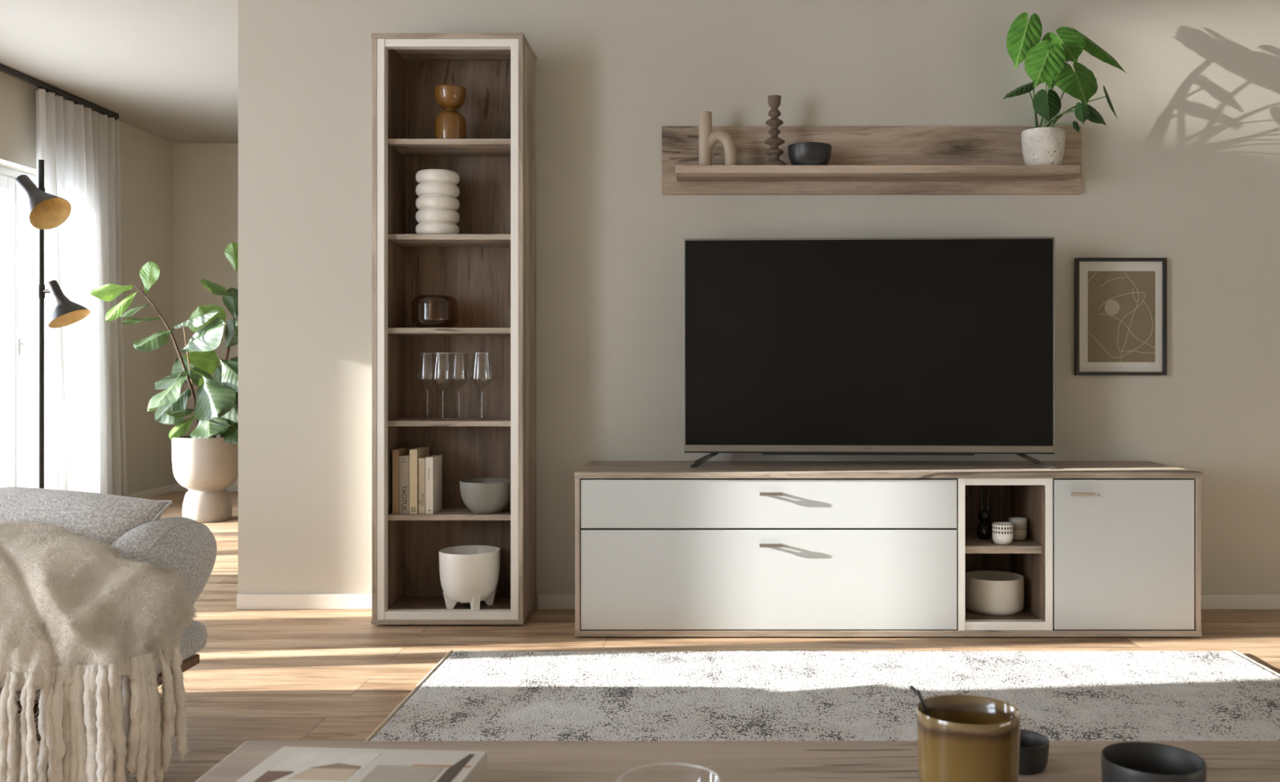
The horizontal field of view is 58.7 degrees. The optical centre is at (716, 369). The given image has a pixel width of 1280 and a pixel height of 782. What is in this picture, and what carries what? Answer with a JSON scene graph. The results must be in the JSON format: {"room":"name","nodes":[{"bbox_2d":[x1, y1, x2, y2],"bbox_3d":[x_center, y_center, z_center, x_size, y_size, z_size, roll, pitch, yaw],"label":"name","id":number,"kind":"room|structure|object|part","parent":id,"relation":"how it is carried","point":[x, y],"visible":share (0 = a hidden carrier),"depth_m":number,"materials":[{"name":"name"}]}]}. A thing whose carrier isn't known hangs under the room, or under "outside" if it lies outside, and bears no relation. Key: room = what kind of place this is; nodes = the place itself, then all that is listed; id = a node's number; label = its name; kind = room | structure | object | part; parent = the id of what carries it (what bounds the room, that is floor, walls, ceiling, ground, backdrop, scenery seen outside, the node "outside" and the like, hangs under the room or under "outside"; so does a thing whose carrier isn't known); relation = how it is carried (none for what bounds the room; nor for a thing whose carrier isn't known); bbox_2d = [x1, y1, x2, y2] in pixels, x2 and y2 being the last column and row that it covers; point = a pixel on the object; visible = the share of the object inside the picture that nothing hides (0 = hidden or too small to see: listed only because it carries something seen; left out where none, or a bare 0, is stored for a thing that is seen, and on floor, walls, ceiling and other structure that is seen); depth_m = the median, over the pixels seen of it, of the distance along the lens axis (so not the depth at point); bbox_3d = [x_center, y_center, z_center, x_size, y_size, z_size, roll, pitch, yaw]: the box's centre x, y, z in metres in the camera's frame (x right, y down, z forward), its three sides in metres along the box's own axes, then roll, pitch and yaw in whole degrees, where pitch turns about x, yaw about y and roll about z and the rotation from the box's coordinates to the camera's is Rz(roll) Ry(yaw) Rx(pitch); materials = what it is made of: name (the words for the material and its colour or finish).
{"room":"living room","nodes":[
{"label":"living room","id":0,"kind":"room"},
{"bbox_2d":[0,71,173,493],"bbox_3d":[-4.200,-0.390,3.220,0.320,2.590,10.440,0,0,0],"label":"wall","id":1,"kind":"structure","parent":0,"point":[146,159],"depth_m":7.91,"materials":[{"name":"beige paint"}]},
{"bbox_2d":[0,165,36,487],"bbox_3d":[-4.170,-0.142,5.950,0.140,2.095,2.600,0,0,0],"label":"window","id":2,"kind":"structure","parent":1,"relation":"in","point":[11,344],"depth_m":6.69,"materials":[{"name":"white glass"}]},
{"bbox_3d":[-4.189,-0.142,6.400,0.062,1.985,0.654,0,0,0],"label":"sash","id":3,"kind":"part","parent":2,"relation":"part of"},
{"bbox_3d":[-4.189,-0.142,6.963,0.062,1.985,0.459,0,0,0],"label":"sash","id":4,"kind":"part","parent":2,"relation":"part of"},
{"bbox_3d":[-4.129,-0.110,6.788,0.058,0.150,0.054,0,0,0],"label":"handle","id":5,"kind":"part","parent":2,"relation":"part of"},
{"bbox_2d":[127,484,174,498],"bbox_3d":[-4.033,0.877,7.853,0.014,0.056,1.146,0,0,0],"label":"baseboard","id":6,"kind":"structure","parent":1,"relation":"attached to","point":[144,494],"depth_m":8.12,"materials":[{"name":"white paint"}]},
{"bbox_2d":[0,0,238,143],"bbox_3d":[-0.430,-1.745,3.320,7.860,0.120,10.640,0,0,0],"label":"ceiling","id":7,"kind":"structure","parent":0,"point":[168,68],"depth_m":6.09,"materials":[{"name":"paint"}]},
{"bbox_2d":[0,63,119,119],"bbox_3d":[-3.950,-1.668,4.885,0.030,0.034,5.170,0,0,0],"label":"rail","id":8,"kind":"object","parent":7,"relation":"attached to","point":[6,69],"visible":0.98,"depth_m":6.76,"materials":[{"name":"black metal"}]},
{"bbox_2d":[35,86,127,496],"bbox_3d":[-3.950,-0.381,7.047,0.132,2.541,0.916,0,0,0],"label":"curtain","id":9,"kind":"object","parent":8,"relation":"hanging from","point":[78,146],"visible":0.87,"depth_m":7.02,"materials":[{"name":"white fabric"}]},
{"bbox_2d":[171,434,238,523],"bbox_3d":[-3.066,0.653,6.830,0.389,0.505,0.389,0,0,0],"label":"pot","id":10,"kind":"object","parent":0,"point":[206,465],"depth_m":6.70,"materials":[{"name":"beige ceramic"}]},
{"bbox_2d":[173,143,238,484],"bbox_3d":[-0.430,-0.390,8.540,7.860,2.590,0.200,0,0,0],"label":"wall","id":11,"kind":"structure","parent":0,"point":[206,175],"depth_m":8.44,"materials":[{"name":"beige paint"}]},
{"bbox_2d":[174,484,238,491],"bbox_3d":[-0.370,0.877,8.433,7.340,0.056,0.014,0,0,0],"label":"baseboard","id":12,"kind":"structure","parent":11,"relation":"attached to","point":[178,487],"depth_m":8.43,"materials":[{"name":"white paint"}]},
{"bbox_2d":[7,491,1279,781],"bbox_3d":[-0.430,0.965,3.320,7.860,0.120,10.640,0,0,0],"label":"floor","id":13,"kind":"structure","parent":0,"point":[260,675],"depth_m":3.71,"materials":[{"name":"brown wood"}]},
{"bbox_2d":[15,159,90,488],"bbox_3d":[-2.949,-0.011,4.984,0.344,1.829,0.280,0,0,29],"label":"floor lamp","id":14,"kind":"object","parent":13,"relation":"on","point":[46,211],"visible":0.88,"depth_m":4.99,"materials":[{"name":"black metal"}]},
{"bbox_3d":[-2.938,-0.731,4.905,0.248,0.245,0.179,0,0,0],"label":"lamp shade","id":15,"kind":"part","parent":14,"relation":"part of","materials":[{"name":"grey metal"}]},
{"bbox_3d":[-2.843,-0.289,4.985,0.166,0.211,0.166,0,0,-41],"label":"lamp shade","id":16,"kind":"part","parent":14,"relation":"part of","materials":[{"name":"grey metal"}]},
{"bbox_2d":[0,516,217,780],"bbox_3d":[-2.328,0.634,2.700,2.144,0.546,0.560,0,0,0],"label":"sofa","id":17,"kind":"object","parent":13,"relation":"on","point":[188,545],"visible":0.27,"depth_m":2.71,"materials":[{"name":"grey fabric"}]},
{"bbox_3d":[-1.518,0.822,2.499,0.056,0.170,0.051,0,0,34],"label":"leg","id":18,"kind":"part","parent":17,"relation":"part of","materials":[{"name":"beige fabric"}]},
{"bbox_2d":[0,487,173,546],"bbox_3d":[-1.656,0.432,2.725,0.613,0.281,0.292,0,0,18],"label":"throw pillow","id":19,"kind":"object","parent":17,"relation":"on","point":[105,517],"visible":0.35,"depth_m":2.69,"materials":[{"name":"grey fabric"}]},
{"bbox_2d":[0,517,199,781],"bbox_3d":[-1.949,0.622,2.528,1.629,0.581,0.663,0,0,0],"label":"throw blanket","id":20,"kind":"object","parent":17,"relation":"on","point":[77,616],"visible":1,"depth_m":2.36,"materials":[{"name":"beige fabric"}]},
{"bbox_3d":[-2.260,0.738,2.710,1.880,0.025,0.380,0,0,0],"label":"wooden frame","id":21,"kind":"part","parent":17,"relation":"part of","materials":[{"name":"brown wood"}]},
{"bbox_3d":[-1.372,0.510,2.750,0.231,0.298,0.420,0,0,0],"label":"armrest","id":22,"kind":"part","parent":17,"relation":"part of","materials":[{"name":"grey fabric"}]},
{"bbox_2d":[90,241,238,523],"bbox_3d":[-3.131,0.062,6.810,0.983,1.686,0.639,0,0,0],"label":"potted plant","id":23,"kind":"object","parent":13,"relation":"on","point":[205,461],"visible":0.88,"depth_m":6.71,"materials":[{"name":"green plant"}]},
{"bbox_2d":[371,33,537,625],"bbox_3d":[-0.950,-0.141,4.147,0.536,2.092,0.301,0,0,0],"label":"display cabinet","id":24,"kind":"object","parent":13,"relation":"on","point":[489,268],"visible":0.98,"depth_m":4.23,"materials":[{"name":"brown wood"}]},
{"bbox_3d":[-1.208,-0.143,4.149,0.016,2.050,0.298,0,0,0],"label":"panel","id":25,"kind":"part","parent":24,"relation":"part of","materials":[{"name":"grey wood"}]},
{"bbox_3d":[-1.186,-0.143,4.024,0.027,2.050,0.043,0,0,0],"label":"white frame","id":26,"kind":"part","parent":24,"relation":"part of","materials":[{"name":"paint"}]},
{"bbox_2d":[392,447,409,514],"bbox_3d":[-1.153,0.402,4.145,0.022,0.231,0.150,0,0,0],"label":"book","id":27,"kind":"object","parent":24,"relation":"on","point":[399,451],"visible":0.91,"depth_m":4.07,"materials":[{"name":"beige paper"}]},
{"bbox_2d":[399,453,409,514],"bbox_3d":[-1.122,0.413,4.145,0.036,0.209,0.150,0,0,0],"label":"book","id":28,"kind":"object","parent":24,"relation":"on","point":[404,460],"visible":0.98,"depth_m":4.07,"materials":[{"name":"paper"}]},
{"bbox_2d":[409,446,429,514],"bbox_3d":[-1.089,0.402,4.155,0.028,0.232,0.170,0,0,0],"label":"book","id":29,"kind":"object","parent":24,"relation":"on","point":[416,453],"visible":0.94,"depth_m":4.07,"materials":[{"name":"paper"}]},
{"bbox_2d":[418,455,427,514],"bbox_3d":[-1.058,0.417,4.130,0.023,0.201,0.120,0,0,0],"label":"book","id":30,"kind":"object","parent":24,"relation":"on","point":[421,460],"visible":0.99,"depth_m":4.07,"materials":[{"name":"paper"}]},
{"bbox_2d":[425,454,442,514],"bbox_3d":[-1.032,0.415,4.137,0.027,0.204,0.136,0,0,0],"label":"book","id":31,"kind":"object","parent":24,"relation":"on","point":[433,464],"visible":1,"depth_m":4.08,"materials":[{"name":"grey paper"}]},
{"bbox_2d":[411,294,457,328],"bbox_3d":[-1.026,-0.210,4.130,0.163,0.118,0.163,0,0,0],"label":"glass vase","id":32,"kind":"object","parent":24,"relation":"on","point":[428,311],"visible":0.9,"depth_m":4.06,"materials":[{"name":"brown glass"}]},
{"bbox_2d":[415,168,459,234],"bbox_3d":[-1.016,-0.603,4.130,0.156,0.238,0.156,0,0,0],"label":"ring vase","id":33,"kind":"object","parent":24,"relation":"on","point":[437,191],"visible":0.96,"depth_m":4.07,"materials":[{"name":"white ceramic"}]},
{"bbox_3d":[-0.950,0.867,4.024,0.445,0.029,0.041,0,0,0],"label":"frame rail","id":34,"kind":"part","parent":24,"relation":"part of","materials":[{"name":"white paint"}]},
{"bbox_3d":[-0.950,-1.155,4.024,0.445,0.027,0.041,0,0,0],"label":"frame rail","id":35,"kind":"part","parent":24,"relation":"part of","materials":[{"name":"white paint"}]},
{"bbox_2d":[387,506,511,520],"bbox_3d":[-0.950,0.527,4.168,0.453,0.020,0.241,0,0,0],"label":"shelf","id":36,"kind":"object","parent":24,"relation":"attached to","point":[447,513],"depth_m":4.05,"materials":[{"name":"brown wood"}]},
{"bbox_2d":[387,417,511,426],"bbox_3d":[-0.950,0.192,4.168,0.453,0.020,0.241,0,0,0],"label":"shelf","id":37,"kind":"object","parent":24,"relation":"attached to","point":[391,421],"depth_m":4.05,"materials":[{"name":"brown wood"}]},
{"bbox_2d":[387,328,511,335],"bbox_3d":[-0.950,-0.140,4.168,0.453,0.020,0.241,0,0,0],"label":"shelf","id":38,"kind":"object","parent":24,"relation":"attached to","point":[391,331],"depth_m":4.05,"materials":[{"name":"brown wood"}]},
{"bbox_2d":[387,234,511,246],"bbox_3d":[-0.950,-0.475,4.168,0.453,0.020,0.241,0,0,0],"label":"shelf","id":39,"kind":"object","parent":24,"relation":"attached to","point":[393,240],"depth_m":4.07,"materials":[{"name":"brown wood"}]},
{"bbox_2d":[387,138,511,156],"bbox_3d":[-0.950,-0.815,4.168,0.453,0.020,0.241,0,0,0],"label":"shelf","id":40,"kind":"object","parent":24,"relation":"attached to","point":[397,147],"depth_m":4.11,"materials":[{"name":"brown wood"}]},
{"bbox_2d":[434,84,466,138],"bbox_3d":[-0.969,-0.924,4.130,0.116,0.199,0.116,0,0,0],"label":"vase","id":41,"kind":"object","parent":24,"relation":"on","point":[450,123],"visible":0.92,"depth_m":4.09,"materials":[{"name":"orange ceramic"}]},
{"bbox_3d":[-0.950,-1.177,4.147,0.536,0.018,0.301,0,0,0],"label":"panel","id":42,"kind":"part","parent":24,"relation":"part of","materials":[{"name":"grey wood"}]},
{"bbox_3d":[-0.950,0.890,4.147,0.536,0.016,0.301,0,0,0],"label":"panel","id":43,"kind":"part","parent":24,"relation":"part of","materials":[{"name":"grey wood"}]},
{"bbox_3d":[-0.950,-0.143,4.292,0.499,2.050,0.008,0,0,0],"label":"panel","id":44,"kind":"part","parent":24,"relation":"part of","materials":[{"name":"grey wood"}]},
{"bbox_2d":[439,545,500,610],"bbox_3d":[-0.893,0.752,4.100,0.217,0.205,0.217,0,0,0],"label":"planter","id":45,"kind":"object","parent":24,"relation":"on","point":[470,574],"visible":1,"depth_m":4.02,"materials":[{"name":"white ceramic"}]},
{"bbox_2d":[459,477,511,514],"bbox_3d":[-0.834,0.460,4.120,0.195,0.116,0.195,0,0,0],"label":"serving bowl","id":46,"kind":"object","parent":24,"relation":"on","point":[488,495],"visible":0.96,"depth_m":4.05,"materials":[{"name":"grey ceramic"}]},
{"bbox_3d":[-0.692,-0.143,4.149,0.016,2.050,0.298,0,0,0],"label":"panel","id":47,"kind":"part","parent":24,"relation":"part of","materials":[{"name":"grey wood"}]},
{"bbox_2d":[195,741,1279,781],"bbox_3d":[0.186,0.674,1.006,1.528,0.438,0.773,0,0,0],"label":"coffee table","id":48,"kind":"object","parent":13,"relation":"on","point":[507,761],"visible":0.6,"depth_m":1.33,"materials":[{"name":"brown wood"}]},
{"bbox_2d":[235,746,487,781],"bbox_3d":[-0.380,0.438,1.111,0.232,0.034,0.300,0,0,4],"label":"book","id":49,"kind":"object","parent":48,"relation":"on","point":[287,764],"visible":1,"depth_m":1.21,"materials":[{"name":"beige paper"}]},
{"bbox_2d":[270,751,382,781],"bbox_3d":[-0.426,0.421,1.110,0.096,0.001,0.281,0,0,4],"label":"photo","id":50,"kind":"object","parent":49,"relation":"on","point":[289,766],"depth_m":1.21},
{"bbox_3d":[-0.334,0.421,1.085,0.072,0.001,0.243,0,0,4],"label":"printed panel","id":51,"kind":"part","parent":49,"relation":"part of","materials":[{"name":"beige paper"}]},
{"bbox_2d":[916,694,1020,781],"bbox_3d":[0.259,0.402,1.170,0.105,0.105,0.105,0,0,0],"label":"mug","id":52,"kind":"object","parent":48,"relation":"on","point":[964,738],"visible":1,"depth_m":1.13,"materials":[{"name":"ceramic"}]},
{"bbox_2d":[909,685,929,716],"bbox_3d":[0.233,0.388,1.177,0.062,0.118,0.028,0,0,0],"label":"teaspoon","id":53,"kind":"object","parent":52,"relation":"in","point":[917,692],"visible":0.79,"depth_m":1.17,"materials":[{"name":"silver metal"}]},
{"bbox_2d":[1018,728,1048,774],"bbox_3d":[0.346,0.438,1.300,0.067,0.033,0.067,0,0,0],"label":"cup","id":54,"kind":"object","parent":48,"relation":"on","point":[1033,746],"visible":0.53,"depth_m":1.27,"materials":[{"name":"black ceramic"}]},
{"bbox_2d":[1101,742,1206,781],"bbox_3d":[0.423,0.415,1.100,0.096,0.079,0.096,0,0,0],"label":"bowl","id":55,"kind":"object","parent":48,"relation":"on","point":[1124,762],"visible":1,"depth_m":1.13,"materials":[{"name":"black ceramic"}]},
{"bbox_2d":[364,649,1279,741],"bbox_3d":[0.403,0.898,2.732,2.507,0.014,1.765,0,0,0],"label":"area rug","id":56,"kind":"object","parent":13,"relation":"on","point":[618,695],"visible":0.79,"depth_m":3.13,"materials":[{"name":"grey carpet"}]},
{"bbox_2d":[574,461,1202,636],"bbox_3d":[0.579,0.625,4.053,2.118,0.560,0.488,0,0,0],"label":"lowboard","id":57,"kind":"object","parent":13,"relation":"on","point":[663,548],"visible":0.95,"depth_m":3.83,"materials":[{"name":"grey wood"}]},
{"bbox_3d":[-0.470,0.623,4.062,0.016,0.514,0.470,0,0,0],"label":"panel","id":58,"kind":"part","parent":57,"relation":"part of","materials":[{"name":"grey wood"}]},
{"bbox_3d":[0.176,0.709,3.838,1.269,0.336,0.018,0,0,0],"label":"flap door","id":59,"kind":"part","parent":57,"relation":"part of","materials":[{"name":"white paint"}]},
{"bbox_3d":[0.176,0.453,3.838,1.269,0.164,0.018,0,0,0],"label":"drawer","id":60,"kind":"part","parent":57,"relation":"part of","materials":[{"name":"white paint"}]},
{"bbox_3d":[0.182,0.590,3.820,0.080,0.012,0.021,0,0,0],"label":"handle","id":61,"kind":"part","parent":57,"relation":"part of","materials":[{"name":"silver metal"}]},
{"bbox_3d":[0.182,0.418,3.820,0.080,0.012,0.021,0,0,0],"label":"handle","id":62,"kind":"part","parent":57,"relation":"part of","materials":[{"name":"silver metal"}]},
{"bbox_2d":[683,236,1055,468],"bbox_3d":[0.542,-0.065,4.082,1.324,0.817,0.205,0,0,3],"label":"television","id":63,"kind":"object","parent":57,"relation":"on","point":[851,346],"visible":1,"depth_m":4.07,"materials":[{"name":"black metal"}]},
{"bbox_3d":[0.578,0.890,4.061,2.114,0.020,0.472,0,0,0],"label":"panel","id":64,"kind":"part","parent":57,"relation":"part of","materials":[{"name":"grey wood"}]},
{"bbox_3d":[0.579,0.356,4.060,2.118,0.020,0.474,0,0,0],"label":"panel","id":65,"kind":"part","parent":57,"relation":"part of","materials":[{"name":"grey wood"}]},
{"bbox_3d":[0.827,0.623,3.851,0.024,0.514,0.042,0,0,0],"label":"niche frame","id":66,"kind":"part","parent":57,"relation":"part of","materials":[{"name":"white paint"}]},
{"bbox_2d":[976,488,991,539],"bbox_3d":[0.953,0.513,4.040,0.055,0.179,0.055,0,0,0],"label":"rabbit figurine","id":67,"kind":"object","parent":57,"relation":"on","point":[984,531],"visible":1,"depth_m":4.02,"materials":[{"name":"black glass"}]},
{"bbox_3d":[0.577,0.623,4.292,2.078,0.514,0.008,0,0,0],"label":"panel","id":68,"kind":"part","parent":57,"relation":"part of","materials":[{"name":"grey wood"}]},
{"bbox_2d":[964,570,1023,615],"bbox_3d":[0.983,0.792,4.030,0.209,0.123,0.209,0,0,0],"label":"bowl","id":69,"kind":"object","parent":57,"relation":"on","point":[992,593],"visible":0.97,"depth_m":3.95,"materials":[{"name":"beige ceramic"}]},
{"bbox_2d":[991,521,1013,544],"bbox_3d":[0.988,0.566,3.925,0.071,0.073,0.071,0,0,0],"label":"cup","id":70,"kind":"object","parent":57,"relation":"on","point":[1002,531],"visible":1,"depth_m":3.90,"materials":[{"name":"white ceramic"}]},
{"bbox_2d":[964,528,1041,553],"bbox_3d":[0.968,0.615,4.081,0.284,0.025,0.414,0,0,0],"label":"niche shelf","id":71,"kind":"object","parent":57,"relation":"attached to","point":[973,544],"depth_m":3.89,"materials":[{"name":"brown wood"}]},
{"bbox_3d":[0.975,0.866,3.853,0.272,0.029,0.039,0,0,0],"label":"frame rail","id":72,"kind":"part","parent":57,"relation":"part of","materials":[{"name":"white paint"}]},
{"bbox_3d":[0.975,0.378,3.853,0.272,0.024,0.039,0,0,0],"label":"frame rail","id":73,"kind":"part","parent":57,"relation":"part of","materials":[{"name":"white paint"}]},
{"bbox_2d":[1008,517,1027,540],"bbox_3d":[1.067,0.564,4.020,0.064,0.077,0.064,0,0,0],"label":"cup","id":74,"kind":"object","parent":57,"relation":"on","point":[1020,524],"visible":0.85,"depth_m":3.99,"materials":[{"name":"white ceramic"}]},
{"bbox_3d":[1.122,0.623,4.064,0.026,0.514,0.449,0,0,0],"label":"divider panel","id":75,"kind":"part","parent":57,"relation":"part of","materials":[{"name":"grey wood"}]},
{"bbox_3d":[1.231,0.419,3.820,0.080,0.012,0.021,0,0,0],"label":"handle","id":76,"kind":"part","parent":57,"relation":"part of","materials":[{"name":"silver metal"}]},
{"bbox_3d":[1.376,0.624,3.838,0.472,0.506,0.018,0,0,0],"label":"door","id":77,"kind":"part","parent":57,"relation":"part of","materials":[{"name":"white paint"}]},
{"bbox_3d":[1.625,0.623,4.062,0.018,0.514,0.470,0,0,0],"label":"panel","id":78,"kind":"part","parent":57,"relation":"part of","materials":[{"name":"grey wood"}]},
{"bbox_2d":[238,0,1279,608],"bbox_3d":[0.743,-0.390,4.370,5.114,2.590,0.140,0,0,0],"label":"wall","id":79,"kind":"structure","parent":0,"point":[1187,174],"depth_m":4.30,"materials":[{"name":"beige paint"}]},
{"bbox_2d":[236,594,372,609],"bbox_3d":[-1.518,0.877,4.293,0.592,0.056,0.014,0,0,0],"label":"baseboard","id":80,"kind":"structure","parent":79,"relation":"attached to","point":[244,602],"depth_m":4.29,"materials":[{"name":"white paint"}]},
{"bbox_2d":[537,594,574,609],"bbox_3d":[-0.581,0.877,4.293,0.191,0.056,0.014,0,0,0],"label":"trim","id":81,"kind":"structure","parent":79,"relation":"attached to","point":[545,602],"depth_m":4.29,"materials":[{"name":"white paint"}]},
{"bbox_2d":[662,125,1081,195],"bbox_3d":[0.584,-0.792,4.200,1.583,0.256,0.200,0,0,0],"label":"wall shelf","id":82,"kind":"object","parent":79,"relation":"attached to","point":[864,160],"visible":1,"depth_m":4.28,"materials":[{"name":"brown wood"}]},
{"bbox_2d":[698,111,737,164],"bbox_3d":[0.004,-0.842,4.160,0.141,0.204,0.048,0,0,0],"label":"vase","id":83,"kind":"object","parent":82,"relation":"on","point":[708,139],"visible":0.9,"depth_m":4.14,"materials":[{"name":"beige ceramic"}]},
{"bbox_2d":[762,94,786,164],"bbox_3d":[0.211,-0.870,4.150,0.094,0.260,0.094,0,0,0],"label":"candle holder","id":84,"kind":"object","parent":82,"relation":"on","point":[774,141],"visible":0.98,"depth_m":4.13,"materials":[{"name":"brown ceramic"}]},
{"bbox_2d":[787,142,831,164],"bbox_3d":[0.339,-0.779,4.150,0.162,0.078,0.162,0,0,0],"label":"bowl","id":85,"kind":"object","parent":82,"relation":"on","point":[802,153],"visible":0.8,"depth_m":4.09,"materials":[{"name":"ceramic"}]},
{"bbox_2d":[1002,12,1126,164],"bbox_3d":[1.248,-1.022,4.099,0.324,0.565,0.354,0,0,43],"label":"potted plant","id":86,"kind":"object","parent":82,"relation":"on","point":[1045,60],"visible":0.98,"depth_m":4.07,"materials":[{"name":"green plant"}]},
{"bbox_3d":[1.159,-0.945,4.159,0.103,0.181,0.008,0,0,-44],"label":"stem","id":87,"kind":"part","parent":86,"relation":"part of","materials":[{"name":"green plant"}]},
{"bbox_3d":[1.148,-1.047,4.141,0.008,0.386,0.100,0,0,38],"label":"stem","id":88,"kind":"part","parent":86,"relation":"part of","materials":[{"name":"green plant"}]},
{"bbox_3d":[1.200,-0.808,4.170,0.155,0.136,0.155,0,0,0],"label":"pot","id":89,"kind":"part","parent":86,"relation":"part of","materials":[{"name":"white concrete"}]},
{"bbox_3d":[1.188,-0.987,4.094,0.008,0.267,0.150,0,0,11],"label":"stem","id":90,"kind":"part","parent":86,"relation":"part of","materials":[{"name":"green plant"}]},
{"bbox_3d":[1.261,-1.035,4.159,0.188,0.362,0.024,0,0,0],"label":"stem","id":91,"kind":"part","parent":86,"relation":"part of","materials":[{"name":"green plant"}]},
{"bbox_3d":[1.241,-0.951,4.078,0.008,0.195,0.161,0,0,-15],"label":"stem","id":92,"kind":"part","parent":86,"relation":"part of","materials":[{"name":"green plant"}]},
{"bbox_3d":[1.234,-0.893,4.098,0.126,0.082,0.133,0,0,0],"label":"stem","id":93,"kind":"part","parent":86,"relation":"part of","materials":[{"name":"green plant"}]},
{"bbox_3d":[1.224,-0.871,4.104,0.154,0.039,0.008,0,0,44],"label":"stem","id":94,"kind":"part","parent":86,"relation":"part of","materials":[{"name":"green plant"}]},
{"bbox_3d":[1.250,-0.896,4.118,0.188,0.088,0.008,0,0,38],"label":"stem","id":95,"kind":"part","parent":86,"relation":"part of","materials":[{"name":"green plant"}]},
{"bbox_3d":[1.306,-0.925,4.150,0.240,0.146,0.011,0,0,12],"label":"stem","id":96,"kind":"part","parent":86,"relation":"part of","materials":[{"name":"green plant"}]},
{"bbox_2d":[1074,257,1167,375],"bbox_3d":[1.526,-0.201,4.287,0.343,0.443,0.023,0,0,0],"label":"framed print","id":97,"kind":"object","parent":79,"relation":"attached to","point":[1121,304],"visible":1,"depth_m":4.29,"materials":[{"name":"beige paper"}]},
{"bbox_2d":[1200,594,1279,609],"bbox_3d":[2.471,0.877,4.293,1.658,0.056,0.014,0,0,0],"label":"trim","id":98,"kind":"structure","parent":79,"relation":"attached to","point":[1208,602],"depth_m":4.29,"materials":[{"name":"white paint"}]}
]}

